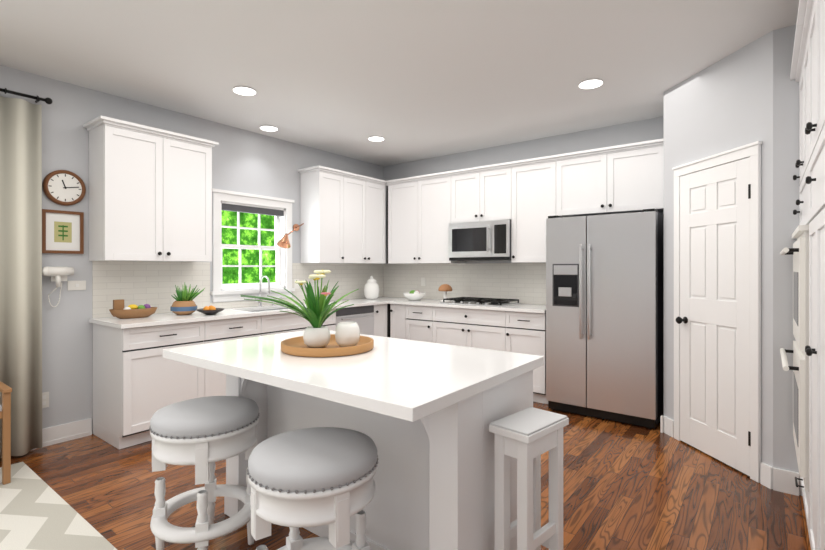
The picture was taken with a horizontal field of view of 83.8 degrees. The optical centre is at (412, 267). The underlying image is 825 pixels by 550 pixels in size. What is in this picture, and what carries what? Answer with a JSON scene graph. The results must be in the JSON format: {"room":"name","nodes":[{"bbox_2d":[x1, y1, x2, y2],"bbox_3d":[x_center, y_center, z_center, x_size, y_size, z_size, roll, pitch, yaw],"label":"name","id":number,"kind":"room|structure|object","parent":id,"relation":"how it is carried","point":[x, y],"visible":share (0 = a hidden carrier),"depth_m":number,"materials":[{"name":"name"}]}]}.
{"room":"kitchen","nodes":[
{"label":"kitchen","id":0,"kind":"room"},
{"bbox_2d":[0,65,382,433],"bbox_3d":[-2.862,-0.050,3.372,0.150,2.740,7.850,0,0,38],"label":"wall","id":1,"kind":"structure","parent":0,"point":[246,161],"depth_m":3.62,"materials":[{"name":"grey paint"}]},
{"bbox_2d":[0,88,52,457],"bbox_3d":[-3.250,0.028,2.606,0.167,2.544,1.964,0,0,38],"label":"curtain","id":2,"kind":"object","parent":1,"relation":"attached to","point":[21,248],"visible":1,"depth_m":3.20,"materials":[{"name":"fabric"}]},
{"bbox_2d":[42,392,48,407],"bbox_3d":[-2.734,0.980,3.405,0.008,0.114,0.070,0,0,38],"label":"electrical outlet plate","id":3,"kind":"object","parent":1,"relation":"attached to","point":[45,399],"visible":0.71,"depth_m":3.41,"materials":[{"name":"white plastic"}]},
{"bbox_2d":[42,267,73,306],"bbox_3d":[-2.654,0.141,3.429,0.106,0.304,0.196,0,0,38],"label":"telephone","id":4,"kind":"object","parent":1,"relation":"attached to","point":[58,275],"visible":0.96,"depth_m":3.42,"materials":[{"name":"white plastic"}]},
{"bbox_2d":[32,418,91,449],"bbox_3d":[-3.858,1.255,1.938,0.022,0.130,4.305,0,0,38],"label":"baseboard","id":5,"kind":"structure","parent":1,"relation":"attached to","point":[52,435],"depth_m":3.51,"materials":[{"name":"white"}]},
{"bbox_2d":[42,209,83,253],"bbox_3d":[-2.656,-0.273,3.497,0.020,0.325,0.260,0,0,38],"label":"picture frame","id":6,"kind":"object","parent":1,"relation":"attached to","point":[62,232],"visible":0.98,"depth_m":3.50,"materials":[{"name":"brown wood"}]},
{"bbox_2d":[42,170,85,205],"bbox_3d":[-2.644,-0.610,3.500,0.036,0.270,0.270,0,0,38],"label":"wall clock","id":7,"kind":"object","parent":1,"relation":"attached to","point":[64,187],"visible":0.98,"depth_m":3.49,"materials":[{"name":"brown wood"}]},
{"bbox_2d":[67,280,85,289],"bbox_3d":[-2.606,0.135,3.572,0.009,0.074,0.120,0,0,38],"label":"switch plate","id":8,"kind":"object","parent":1,"relation":"attached to","point":[76,285],"visible":1,"depth_m":3.57,"materials":[{"name":"white plastic"}]},
{"bbox_2d":[87,119,214,261],"bbox_3d":[-2.172,-0.579,3.869,0.324,1.042,0.840,0,0,38],"label":"upper cabinet","id":9,"kind":"object","parent":1,"relation":"attached to","point":[150,193],"depth_m":3.68,"materials":[{"name":"white wood"}]},
{"bbox_2d":[92,261,383,317],"bbox_3d":[-1.475,0.172,5.045,0.005,0.455,3.505,0,0,38],"label":"backsplash","id":10,"kind":"structure","parent":1,"relation":"attached to","point":[151,284],"depth_m":4.17,"materials":[{"name":"tile"}]},
{"bbox_2d":[294,279,298,288],"bbox_3d":[-1.320,0.180,5.238,0.005,0.110,0.070,0,0,38],"label":"outlet","id":11,"kind":"object","parent":10,"relation":"attached to","point":[296,286],"depth_m":5.23,"materials":[{"name":"white plastic"}]},
{"bbox_2d":[210,188,294,301],"bbox_3d":[-1.694,-0.217,4.851,0.195,1.095,0.970,0,0,38],"label":"window","id":12,"kind":"structure","parent":1,"relation":"in","point":[279,210],"depth_m":4.80,"materials":[{"name":"white wood"}]},
{"bbox_2d":[277,223,303,247],"bbox_3d":[-1.315,-0.353,4.979,0.336,0.294,0.464,0,0,38],"label":"wall sconce","id":13,"kind":"object","parent":1,"relation":"attached to","point":[283,242],"visible":1,"depth_m":4.83,"materials":[{"name":"orange metal"}]},
{"bbox_2d":[299,167,382,262],"bbox_3d":[-0.818,-0.579,5.627,0.324,1.042,1.120,0,0,38],"label":"upper cabinet","id":14,"kind":"object","parent":1,"relation":"attached to","point":[341,214],"depth_m":5.34,"materials":[{"name":"white wood"}]},
{"bbox_2d":[0,0,798,165],"bbox_3d":[-0.802,-1.470,1.785,5.350,0.100,8.150,0,0,38],"label":"ceiling","id":15,"kind":"structure","parent":0,"point":[411,80],"depth_m":3.12,"materials":[{"name":"white paint"}]},
{"bbox_2d":[233,86,255,94],"bbox_3d":[-1.339,-1.413,3.669,0.170,0.013,0.170,0,0,38],"label":"recessed light","id":16,"kind":"object","parent":15,"relation":"in","point":[243,90],"visible":1,"depth_m":3.65,"materials":[{"name":"white"}]},
{"bbox_2d":[260,125,277,130],"bbox_3d":[-1.453,-1.413,4.653,0.170,0.013,0.170,0,0,38],"label":"recessed light","id":17,"kind":"object","parent":15,"relation":"in","point":[268,128],"visible":0.94,"depth_m":4.64,"materials":[{"name":"white"}]},
{"bbox_2d":[368,136,383,140],"bbox_3d":[-0.396,-1.413,5.026,0.170,0.013,0.170,0,0,38],"label":"recessed light","id":18,"kind":"object","parent":15,"relation":"in","point":[375,138],"visible":0.96,"depth_m":5.00,"materials":[{"name":"white"}]},
{"bbox_2d":[579,78,602,88],"bbox_3d":[1.367,-1.413,3.529,0.170,0.013,0.170,0,0,38],"label":"recessed light","id":19,"kind":"object","parent":15,"relation":"in","point":[590,83],"visible":0.98,"depth_m":3.51,"materials":[{"name":"white"}]},
{"bbox_2d":[0,402,810,549],"bbox_3d":[-0.802,1.370,1.785,5.350,0.100,8.150,0,0,38],"label":"floor","id":20,"kind":"structure","parent":0,"point":[626,486],"depth_m":2.67,"materials":[{"name":"brown wood"}]},
{"bbox_2d":[0,462,116,549],"bbox_3d":[-2.389,1.317,0.995,3.000,0.005,3.060,0,0,38],"label":"rug","id":21,"kind":"object","parent":20,"relation":"on","point":[37,512],"visible":1,"depth_m":2.39,"materials":[{"name":"beige fabric"}]},
{"bbox_2d":[0,381,11,484],"bbox_3d":[-2.730,0.974,2.771,0.412,0.680,0.408,0,0,38],"label":"armchair","id":22,"kind":"object","parent":21,"relation":"on","point":[5,406],"visible":1,"depth_m":2.79,"materials":[{"name":"brown wood"}]},
{"bbox_2d":[93,319,212,448],"bbox_3d":[-2.104,0.875,3.735,0.593,0.888,0.662,0,0,38],"label":"base cabinet","id":23,"kind":"object","parent":20,"relation":"on","point":[139,380],"depth_m":3.47,"materials":[{"name":"white wood"}]},
{"bbox_2d":[89,297,392,330],"bbox_3d":[-1.233,0.460,4.838,0.628,0.118,3.523,0,0,38],"label":"countertop","id":24,"kind":"structure","parent":23,"relation":"on","point":[163,320],"depth_m":3.87,"materials":[{"name":"white stone"}]},
{"bbox_2d":[109,299,156,318],"bbox_3d":[-2.233,0.324,3.689,0.161,0.150,0.335,0,0,38],"label":"basket","id":25,"kind":"object","parent":24,"relation":"on","point":[119,310],"visible":1,"depth_m":3.62,"materials":[{"name":"brown wood"}]},
{"bbox_2d":[170,283,204,314],"bbox_3d":[-1.925,0.259,3.953,0.310,0.280,0.264,0,0,38],"label":"potted plant","id":26,"kind":"object","parent":24,"relation":"on","point":[184,303],"visible":1,"depth_m":3.90,"materials":[{"name":"green plant"}]},
{"bbox_2d":[196,306,224,314],"bbox_3d":[-1.742,0.362,3.966,0.230,0.073,0.230,0,0,38],"label":"fruit bowl","id":27,"kind":"object","parent":24,"relation":"on","point":[209,310],"visible":1,"depth_m":3.92,"materials":[{"name":"grey ceramic"}]},
{"bbox_2d":[253,275,268,306],"bbox_3d":[-1.542,0.242,4.707,0.188,0.317,0.108,0,0,38],"label":"faucet","id":28,"kind":"object","parent":24,"relation":"on","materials":[{"name":"silver metal"}]},
{"bbox_2d":[265,307,311,334],"bbox_3d":[-1.381,0.527,4.616,0.420,0.194,0.750,0,0,38],"label":"sink","id":29,"kind":"object","parent":24,"relation":"in","point":[278,324],"depth_m":4.43,"materials":[{"name":"white ceramic"}]},
{"bbox_2d":[364,276,379,298],"bbox_3d":[-0.525,0.249,5.907,0.204,0.300,0.204,0,0,38],"label":"ceramic jar","id":30,"kind":"object","parent":24,"relation":"on","point":[371,289],"visible":1,"depth_m":5.84,"materials":[{"name":"white ceramic"}]},
{"bbox_2d":[149,396,259,549],"bbox_3d":[-0.955,0.977,2.136,0.466,0.683,0.465,0,0,38],"label":"round stool","id":31,"kind":"object","parent":20,"relation":"on","point":[203,435],"visible":0.96,"depth_m":1.99,"materials":[{"name":"grey"}]},
{"bbox_2d":[213,315,268,395],"bbox_3d":[-1.775,0.875,4.163,0.593,0.888,0.643,0,0,38],"label":"base cabinet","id":32,"kind":"object","parent":20,"relation":"on","point":[223,329],"depth_m":3.97,"materials":[{"name":"white wood"}]},
{"bbox_2d":[247,427,378,549],"bbox_3d":[-0.357,0.977,1.676,0.465,0.683,0.466,0,0,38],"label":"round stool","id":33,"kind":"object","parent":20,"relation":"on","point":[311,477],"visible":1,"depth_m":1.53,"materials":[{"name":"grey leather"}]},
{"bbox_2d":[322,303,380,335],"bbox_3d":[-0.869,0.875,5.339,0.593,0.888,0.713,0,0,38],"label":"dishwasher","id":34,"kind":"object","parent":20,"relation":"on","point":[368,319],"depth_m":5.23,"materials":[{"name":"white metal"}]},
{"bbox_2d":[224,370,532,549],"bbox_3d":[-0.225,0.879,2.281,1.480,0.878,0.661,0,0,38],"label":"kitchen island","id":35,"kind":"object","parent":20,"relation":"on","point":[434,478],"depth_m":1.91,"materials":[{"name":"white wood"}]},
{"bbox_2d":[163,330,543,421],"bbox_3d":[-0.314,0.420,2.173,1.550,0.040,0.980,0,0,38],"label":"island countertop","id":36,"kind":"structure","parent":35,"relation":"on","point":[405,380],"depth_m":1.83,"materials":[{"name":"white stone"}]},
{"bbox_2d":[281,334,373,356],"bbox_3d":[-0.417,0.379,2.271,0.450,0.040,0.450,0,0,38],"label":"wood tray","id":37,"kind":"object","parent":36,"relation":"on","point":[295,346],"visible":0.67,"depth_m":2.11,"materials":[{"name":"brown wood"}]},
{"bbox_2d":[241,270,358,347],"bbox_3d":[-0.545,0.197,2.246,0.583,0.377,0.557,0,0,38],"label":"potted plant","id":38,"kind":"object","parent":37,"relation":"on","point":[316,313],"visible":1,"depth_m":2.21,"materials":[{"name":"green plant"}]},
{"bbox_2d":[335,322,359,346],"bbox_3d":[-0.321,0.328,2.273,0.124,0.115,0.124,0,0,38],"label":"vase","id":39,"kind":"object","parent":37,"relation":"on","point":[347,334],"visible":0.98,"depth_m":2.23,"materials":[{"name":"white ceramic"}]},
{"bbox_2d":[389,303,408,339],"bbox_3d":[0.026,0.875,5.718,0.290,0.888,0.593,0,0,38],"label":"base cabinet","id":40,"kind":"object","parent":20,"relation":"on","point":[398,313],"depth_m":5.49,"materials":[{"name":"white wood"}]},
{"bbox_2d":[409,307,436,342],"bbox_3d":[0.250,0.875,5.545,0.504,0.888,0.593,0,0,38],"label":"base cabinet","id":41,"kind":"object","parent":20,"relation":"on","point":[422,320],"depth_m":5.28,"materials":[{"name":"white wood"}]},
{"bbox_2d":[437,307,512,351],"bbox_3d":[0.761,0.875,5.152,1.014,0.888,0.593,0,0,38],"label":"base cabinet","id":42,"kind":"object","parent":20,"relation":"on","point":[458,326],"depth_m":4.86,"materials":[{"name":"white wood"}]},
{"bbox_2d":[389,299,545,314],"bbox_3d":[0.672,0.415,5.198,1.948,0.030,0.628,0,0,38],"label":"countertop","id":43,"kind":"structure","parent":42,"relation":"on","point":[537,309],"depth_m":4.91,"materials":[{"name":"white stone"}]},
{"bbox_2d":[403,290,425,300],"bbox_3d":[0.025,0.336,5.686,0.286,0.125,0.286,0,0,38],"label":"bowls","id":44,"kind":"object","parent":43,"relation":"on","point":[412,295],"visible":1,"depth_m":5.60,"materials":[{"name":"white ceramic"}]},
{"bbox_2d":[438,284,451,301],"bbox_3d":[0.390,0.294,5.455,0.170,0.209,0.167,0,0,38],"label":"figurine","id":45,"kind":"object","parent":43,"relation":"on","point":[445,288],"visible":0.9,"depth_m":5.41,"materials":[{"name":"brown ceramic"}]},
{"bbox_2d":[439,297,521,306],"bbox_3d":[0.755,0.373,5.136,0.760,0.052,0.500,0,0,38],"label":"gas cooktop","id":46,"kind":"object","parent":43,"relation":"in","point":[492,302],"visible":1,"depth_m":5.02,"materials":[{"name":"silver metal"}]},
{"bbox_2d":[489,407,568,549],"bbox_3d":[0.446,0.947,1.752,0.290,0.743,0.170,0,0,-44],"label":"stool","id":47,"kind":"object","parent":20,"relation":"on","point":[526,438],"visible":1,"depth_m":1.70,"materials":[{"name":"white wood"}]},
{"bbox_2d":[513,311,547,403],"bbox_3d":[1.260,0.875,4.768,0.472,0.888,0.593,0,0,38],"label":"base cabinet","id":48,"kind":"object","parent":20,"relation":"on","point":[529,330],"depth_m":4.47,"materials":[{"name":"white wood"}]},
{"bbox_2d":[546,209,663,428],"bbox_3d":[1.790,0.419,4.234,0.910,1.802,0.747,0,0,38],"label":"refrigerator","id":49,"kind":"object","parent":20,"relation":"on","point":[604,316],"visible":1,"depth_m":3.94,"materials":[{"name":"grey metal"}]},
{"bbox_2d":[788,40,795,483],"bbox_3d":[2.241,0.109,2.159,0.677,2.418,0.819,0,0,38],"label":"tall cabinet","id":50,"kind":"object","parent":20,"relation":"on","point":[791,251],"depth_m":2.47,"materials":[{"name":"white wood"}]},
{"bbox_2d":[796,0,824,549],"bbox_3d":[1.794,0.109,1.579,0.677,2.418,0.761,0,0,38],"label":"tall cabinet","id":51,"kind":"object","parent":20,"relation":"on","point":[807,250],"depth_m":2.01,"materials":[{"name":"white wood"}]},
{"bbox_2d":[383,116,663,304],"bbox_3d":[1.638,-0.050,4.955,5.350,2.740,0.150,0,0,38],"label":"wall","id":52,"kind":"structure","parent":0,"point":[632,132],"depth_m":5.10,"materials":[{"name":"grey paint"}]},
{"bbox_2d":[383,171,464,262],"bbox_3d":[0.146,-0.579,5.760,1.081,1.042,0.379,0,0,38],"label":"upper cabinet","id":53,"kind":"object","parent":52,"relation":"attached to","point":[420,209],"depth_m":5.64,"materials":[{"name":"white wood"}]},
{"bbox_2d":[384,263,545,304],"bbox_3d":[0.620,0.172,5.641,2.540,0.455,0.005,0,0,38],"label":"backsplash","id":54,"kind":"structure","parent":52,"relation":"attached to","point":[525,282],"depth_m":5.56,"materials":[{"name":"tile"}]},
{"bbox_2d":[421,278,425,285],"bbox_3d":[0.141,0.180,6.002,0.070,0.110,0.004,0,0,38],"label":"outlet","id":55,"kind":"object","parent":54,"relation":"attached to","point":[423,283],"depth_m":6.00,"materials":[{"name":"white plastic"}]},
{"bbox_2d":[455,163,510,222],"bbox_3d":[0.848,-0.810,5.255,0.760,0.579,0.323,0,0,38],"label":"upper cabinet","id":56,"kind":"object","parent":52,"relation":"attached to","point":[481,193],"depth_m":5.10,"materials":[{"name":"white wood"}]},
{"bbox_2d":[448,219,510,260],"bbox_3d":[0.815,-0.300,5.213,0.754,0.430,0.436,0,0,38],"label":"microwave","id":57,"kind":"object","parent":56,"relation":"attached to","point":[490,240],"visible":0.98,"depth_m":5.06,"materials":[{"name":"grey metal"}]},
{"bbox_2d":[503,155,562,262],"bbox_3d":[1.341,-0.579,4.876,0.598,1.042,0.323,0,0,38],"label":"upper cabinet","id":58,"kind":"object","parent":52,"relation":"attached to","point":[536,184],"depth_m":4.75,"materials":[{"name":"white wood"}]},
{"bbox_2d":[563,139,663,216],"bbox_3d":[1.918,-0.810,4.431,0.970,0.579,0.323,0,0,38],"label":"upper cabinet","id":59,"kind":"object","parent":52,"relation":"attached to","point":[612,180],"depth_m":4.27,"materials":[{"name":"white wood"}]},
{"bbox_2d":[664,25,802,495],"bbox_3d":[2.600,-0.050,3.261,1.460,2.740,1.360,0,0,38],"label":"wall","id":60,"kind":"structure","parent":0,"point":[747,94],"depth_m":2.80,"materials":[{"name":"grey paint"}]},
{"bbox_2d":[672,141,761,482],"bbox_3d":[2.078,0.270,3.194,0.560,2.096,0.560,0,0,38],"label":"pantry door","id":61,"kind":"structure","parent":60,"relation":"in","point":[717,306],"depth_m":3.12,"materials":[{"name":"white wood"}]},
{"label":"outside","id":62,"kind":"structure","parent":0,"visible":0},
{"bbox_2d":[222,210,275,283],"bbox_3d":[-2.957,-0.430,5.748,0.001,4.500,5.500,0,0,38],"label":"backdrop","id":63,"kind":"structure","parent":62,"point":[230,275],"depth_m":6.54,"materials":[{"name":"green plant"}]}
]}

